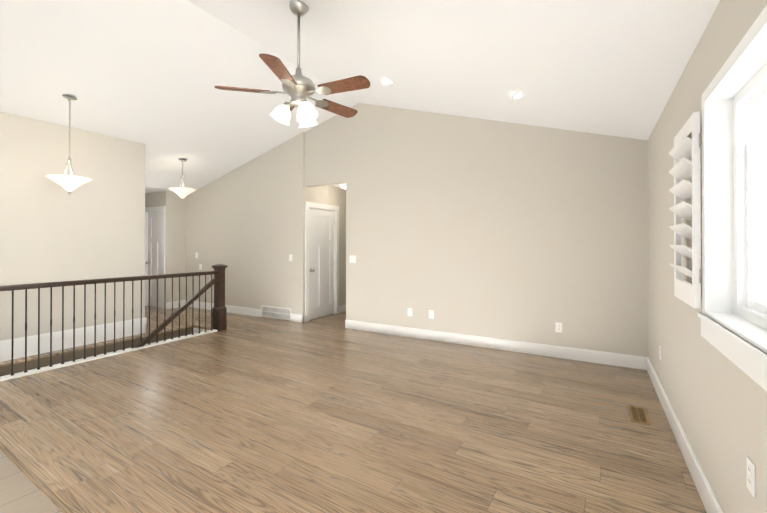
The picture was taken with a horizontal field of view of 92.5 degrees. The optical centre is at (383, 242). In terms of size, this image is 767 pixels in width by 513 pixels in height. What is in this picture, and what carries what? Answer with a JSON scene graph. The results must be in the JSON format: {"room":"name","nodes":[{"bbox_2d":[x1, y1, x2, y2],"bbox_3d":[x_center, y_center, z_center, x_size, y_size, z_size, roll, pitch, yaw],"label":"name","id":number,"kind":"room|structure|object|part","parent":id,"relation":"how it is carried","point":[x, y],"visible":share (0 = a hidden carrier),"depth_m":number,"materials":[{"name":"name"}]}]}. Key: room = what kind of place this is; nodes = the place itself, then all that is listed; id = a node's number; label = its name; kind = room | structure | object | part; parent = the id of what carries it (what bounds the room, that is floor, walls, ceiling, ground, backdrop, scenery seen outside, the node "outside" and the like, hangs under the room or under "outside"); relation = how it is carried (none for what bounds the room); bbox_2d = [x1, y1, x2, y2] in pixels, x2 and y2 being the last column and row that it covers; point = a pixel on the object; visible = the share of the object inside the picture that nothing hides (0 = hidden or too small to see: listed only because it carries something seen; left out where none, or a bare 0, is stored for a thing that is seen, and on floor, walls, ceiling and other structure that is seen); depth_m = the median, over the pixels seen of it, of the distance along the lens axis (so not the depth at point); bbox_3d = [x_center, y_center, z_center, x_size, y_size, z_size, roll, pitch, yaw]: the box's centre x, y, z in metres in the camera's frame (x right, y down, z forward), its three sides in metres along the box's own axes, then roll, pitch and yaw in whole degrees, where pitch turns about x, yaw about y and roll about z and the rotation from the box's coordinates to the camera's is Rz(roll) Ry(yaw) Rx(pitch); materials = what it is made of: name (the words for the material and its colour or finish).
{"room":"living room","nodes":[
{"label":"living room","id":0,"kind":"room"},
{"bbox_2d":[0,450,61,512],"bbox_3d":[-2.632,1.393,-0.103,5.770,0.120,4.647,0,0,30],"label":"floor","id":1,"kind":"structure","parent":0,"point":[20,492],"depth_m":1.96,"materials":[{"name":"beige tile"}]},
{"bbox_2d":[0,112,144,340],"bbox_3d":[-5.313,1.407,2.630,0.120,5.875,6.725,0,0,30],"label":"wall","id":2,"kind":"structure","parent":0,"point":[53,231],"depth_m":4.71,"materials":[{"name":"beige paint"}]},
{"bbox_2d":[0,317,146,361],"bbox_3d":[-5.250,1.227,2.604,0.016,0.235,6.741,0,0,30],"label":"baseboard","id":3,"kind":"structure","parent":2,"relation":"attached to","point":[32,341],"depth_m":4.69,"materials":[{"name":"white"}]},
{"bbox_2d":[0,327,193,376],"bbox_3d":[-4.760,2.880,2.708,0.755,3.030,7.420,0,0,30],"label":"floor","id":4,"kind":"structure","parent":0,"point":[31,365],"depth_m":4.70,"materials":[{"name":"brown wood"}]},
{"bbox_2d":[193,328,206,332],"bbox_3d":[-3.841,2.755,4.156,0.566,2.744,3.955,0,0,30],"label":"baseboard","id":5,"kind":"structure","parent":4,"relation":"attached to","point":[195,330],"depth_m":5.95,"materials":[{"name":"white wood"}]},
{"bbox_2d":[145,191,172,301],"bbox_3d":[-5.723,0.146,8.357,2.960,2.450,0.145,0,0,30],"label":"wall","id":6,"kind":"structure","parent":0,"point":[162,198],"depth_m":7.63,"materials":[{"name":"beige paint"}]},
{"bbox_2d":[146,212,161,307],"bbox_3d":[-4.848,0.354,7.780,0.614,2.013,0.111,0,0,30],"label":"door","id":7,"kind":"structure","parent":6,"relation":"in","point":[154,262],"depth_m":7.82,"materials":[{"name":"white wood"}]},
{"bbox_2d":[145,206,164,308],"bbox_3d":[-4.829,0.306,7.819,0.815,2.125,0.138,0,0,30],"label":"door frame","id":8,"kind":"structure","parent":6,"relation":"attached to","point":[157,209],"depth_m":7.76,"materials":[{"name":"white wood"}]},
{"bbox_2d":[173,192,185,301],"bbox_3d":[-4.387,0.143,7.832,0.120,2.450,0.270,0,0,30],"label":"wall","id":9,"kind":"structure","parent":0,"point":[173,203],"depth_m":7.80,"materials":[{"name":"beige paint"}]},
{"bbox_2d":[166,300,183,308],"bbox_3d":[-4.381,1.300,7.710,0.026,0.135,0.396,0,0,30],"label":"baseboard","id":10,"kind":"structure","parent":9,"relation":"attached to","point":[176,303],"depth_m":7.69,"materials":[{"name":"white"}]},
{"bbox_2d":[308,185,345,305],"bbox_3d":[-0.779,0.146,7.409,0.120,2.440,2.345,0,0,30],"label":"wall","id":11,"kind":"structure","parent":0,"point":[330,195],"depth_m":7.18,"materials":[{"name":"beige paint"}]},
{"bbox_2d":[309,208,333,319],"bbox_3d":[-1.115,0.376,6.716,0.111,1.958,0.744,0,0,30],"label":"hall door","id":12,"kind":"structure","parent":11,"relation":"in","point":[321,263],"depth_m":6.72,"materials":[{"name":"white wood"}]},
{"bbox_2d":[305,201,338,321],"bbox_3d":[-1.155,0.329,6.736,0.138,2.070,0.945,0,0,30],"label":"door frame","id":13,"kind":"structure","parent":11,"relation":"attached to","point":[319,206],"depth_m":6.78,"materials":[{"name":"white wood"}]},
{"bbox_2d":[339,304,345,312],"bbox_3d":[-0.502,1.301,7.751,0.016,0.135,1.465,0,0,30],"label":"baseboard","id":14,"kind":"structure","parent":11,"relation":"attached to","point":[342,308],"depth_m":7.21,"materials":[{"name":"white wood"}]},
{"bbox_2d":[0,306,706,512],"bbox_3d":[-3.362,1.411,4.034,11.150,0.120,11.100,0,0,30],"label":"floor","id":15,"kind":"structure","parent":0,"point":[243,413],"depth_m":2.67,"materials":[{"name":"brown wood"}]},
{"bbox_2d":[0,435,82,512],"bbox_3d":[-1.549,1.338,1.827,5.470,0.006,0.267,0,0,30],"label":"trim","id":16,"kind":"structure","parent":15,"relation":"on","point":[54,495],"depth_m":2.06,"materials":[{"name":"brown wood"}]},
{"bbox_2d":[0,264,227,380],"bbox_3d":[-4.363,1.478,2.557,0.164,2.310,7.442,0,0,30],"label":"stair railing","id":17,"kind":"object","parent":15,"relation":"on","point":[219,316],"visible":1,"depth_m":4.56,"materials":[{"name":"brown wood"}]},
{"bbox_2d":[628,405,649,424],"bbox_3d":[1.992,1.343,2.868,0.120,0.005,0.300,0,0,30],"label":"floor vent","id":18,"kind":"object","parent":15,"relation":"in","point":[638,414],"visible":1,"depth_m":2.85,"materials":[{"name":"gold metal"}]},
{"bbox_2d":[0,0,719,192],"bbox_3d":[-3.376,-1.689,4.113,11.260,1.298,11.200,0,0,30],"label":"ceiling","id":19,"kind":"structure","parent":0,"point":[150,74],"depth_m":3.55,"materials":[{"name":"white paint"}]},
{"bbox_2d":[45,95,91,195],"bbox_3d":[-3.590,-1.111,4.199,0.410,1.147,0.410,0,0,30],"label":"pendant light","id":20,"kind":"object","parent":19,"relation":"hanging from","point":[69,183],"visible":1,"depth_m":4.15,"materials":[{"name":"white glass"}]},
{"bbox_2d":[169,159,195,200],"bbox_3d":[-3.437,-1.074,6.278,0.410,0.727,0.410,0,0,30],"label":"pendant light","id":21,"kind":"object","parent":19,"relation":"hanging from","point":[180,192],"visible":0.96,"depth_m":6.21,"materials":[{"name":"white glass"}]},
{"bbox_2d":[214,0,369,127],"bbox_3d":[-0.618,-1.372,2.829,1.131,0.968,1.145,0,0,30],"label":"ceiling fan","id":22,"kind":"object","parent":19,"relation":"hanging from","point":[298,87],"visible":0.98,"depth_m":2.76,"materials":[{"name":"brown wood"}]},
{"bbox_2d":[381,78,392,85],"bbox_3d":[0.060,-1.841,4.174,0.172,0.058,0.180,0,0,30],"label":"recessed light","id":23,"kind":"object","parent":19,"relation":"in","point":[385,82],"visible":0.42,"depth_m":4.19,"materials":[{"name":"white"}]},
{"bbox_2d":[511,91,522,99],"bbox_3d":[1.313,-1.421,3.523,0.172,0.058,0.180,0,0,30],"label":"recessed light","id":24,"kind":"object","parent":19,"relation":"in","point":[516,95],"visible":0.52,"depth_m":3.54,"materials":[{"name":"white"}]},
{"bbox_2d":[186,103,647,356],"bbox_3d":[-0.685,-0.430,5.957,8.410,3.580,0.155,0,0,30],"label":"wall","id":25,"kind":"structure","parent":0,"point":[493,229],"depth_m":4.97,"materials":[{"name":"beige paint"}]},
{"bbox_2d":[184,300,261,316],"bbox_3d":[-3.259,1.299,7.326,2.335,0.135,0.016,0,0,30],"label":"baseboard","id":26,"kind":"structure","parent":25,"relation":"attached to","point":[234,309],"depth_m":7.09,"materials":[{"name":"white wood"}]},
{"bbox_2d":[261,305,290,319],"bbox_3d":[-1.924,1.249,6.563,0.730,0.203,0.011,0,0,30],"label":"air vent","id":27,"kind":"object","parent":25,"relation":"in","point":[276,312],"visible":1,"depth_m":6.56,"materials":[{"name":"white metal"}]},
{"bbox_2d":[291,313,305,322],"bbox_3d":[-1.477,1.294,6.318,0.281,0.135,0.041,0,0,30],"label":"baseboard","id":28,"kind":"structure","parent":25,"relation":"attached to","point":[301,318],"depth_m":6.28,"materials":[{"name":"white"}]},
{"bbox_2d":[350,255,355,262],"bbox_3d":[-0.488,0.259,5.784,0.116,0.115,0.012,0,0,30],"label":"light switch","id":29,"kind":"object","parent":25,"relation":"attached to","point":[352,258],"visible":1,"depth_m":5.78,"materials":[{"name":"white plastic"}]},
{"bbox_2d":[408,308,411,315],"bbox_3d":[0.380,1.002,5.286,0.070,0.115,0.008,0,0,30],"label":"electrical outlet","id":30,"kind":"object","parent":25,"relation":"attached to","point":[409,311],"visible":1,"depth_m":5.28,"materials":[{"name":"white plastic"}]},
{"bbox_2d":[429,310,433,318],"bbox_3d":[0.667,1.001,5.122,0.070,0.115,0.008,0,0,30],"label":"electrical outlet","id":31,"kind":"object","parent":25,"relation":"attached to","point":[431,314],"visible":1,"depth_m":5.12,"materials":[{"name":"white plastic"}]},
{"bbox_2d":[345,320,643,369],"bbox_3d":[1.087,1.288,4.875,3.926,0.135,0.016,0,0,30],"label":"baseboard","id":32,"kind":"structure","parent":25,"relation":"attached to","point":[616,359],"depth_m":4.59,"materials":[{"name":"white wood"}]},
{"bbox_2d":[555,322,561,332],"bbox_3d":[2.063,0.998,4.321,0.070,0.115,0.008,0,0,30],"label":"electrical outlet","id":33,"kind":"object","parent":25,"relation":"attached to","point":[558,326],"visible":1,"depth_m":4.32,"materials":[{"name":"white plastic"}]},
{"bbox_2d":[648,0,766,512],"bbox_3d":[0.794,0.099,0.229,0.150,2.470,8.620,0,0,30],"label":"wall","id":34,"kind":"structure","parent":0,"point":[717,399],"depth_m":1.99,"materials":[{"name":"beige paint"}]},
{"bbox_2d":[659,345,661,359],"bbox_3d":[2.385,0.947,3.163,0.008,0.115,0.070,0,0,30],"label":"electrical outlet","id":35,"kind":"object","parent":34,"relation":"attached to","point":[660,353],"visible":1,"depth_m":3.15,"materials":[{"name":"white plastic"}]},
{"bbox_2d":[644,357,722,512],"bbox_3d":[0.692,1.267,0.213,0.016,0.135,8.500,0,0,30],"label":"baseboard","id":36,"kind":"structure","parent":34,"relation":"attached to","point":[710,502],"depth_m":2.22,"materials":[{"name":"white wood"}]},
{"bbox_2d":[668,111,701,308],"bbox_3d":[1.710,-0.163,2.075,0.095,0.992,0.540,0,0,30],"label":"window shutter","id":37,"kind":"object","parent":34,"relation":"attached to","point":[685,152],"visible":1,"depth_m":1.97,"materials":[{"name":"white wood"}]},
{"bbox_2d":[698,5,766,390],"bbox_3d":[1.389,-0.138,1.330,0.181,1.205,1.104,0,0,30],"label":"window unit","id":38,"kind":"structure","parent":34,"relation":"in","point":[750,95],"depth_m":1.67,"materials":[{"name":"white"}]},
{"bbox_3d":[1.454,-0.176,1.292,0.004,0.930,0.880,0,0,30],"label":"window daylight","id":39,"kind":"part","parent":38,"relation":"part of","materials":[{"name":"white glass"}]},
{"bbox_2d":[747,456,755,497],"bbox_3d":[1.341,0.854,1.341,0.008,0.115,0.070,0,0,30],"label":"electrical outlet","id":40,"kind":"object","parent":34,"relation":"attached to","point":[751,476],"visible":1,"depth_m":1.33,"materials":[{"name":"white plastic"}]}
]}

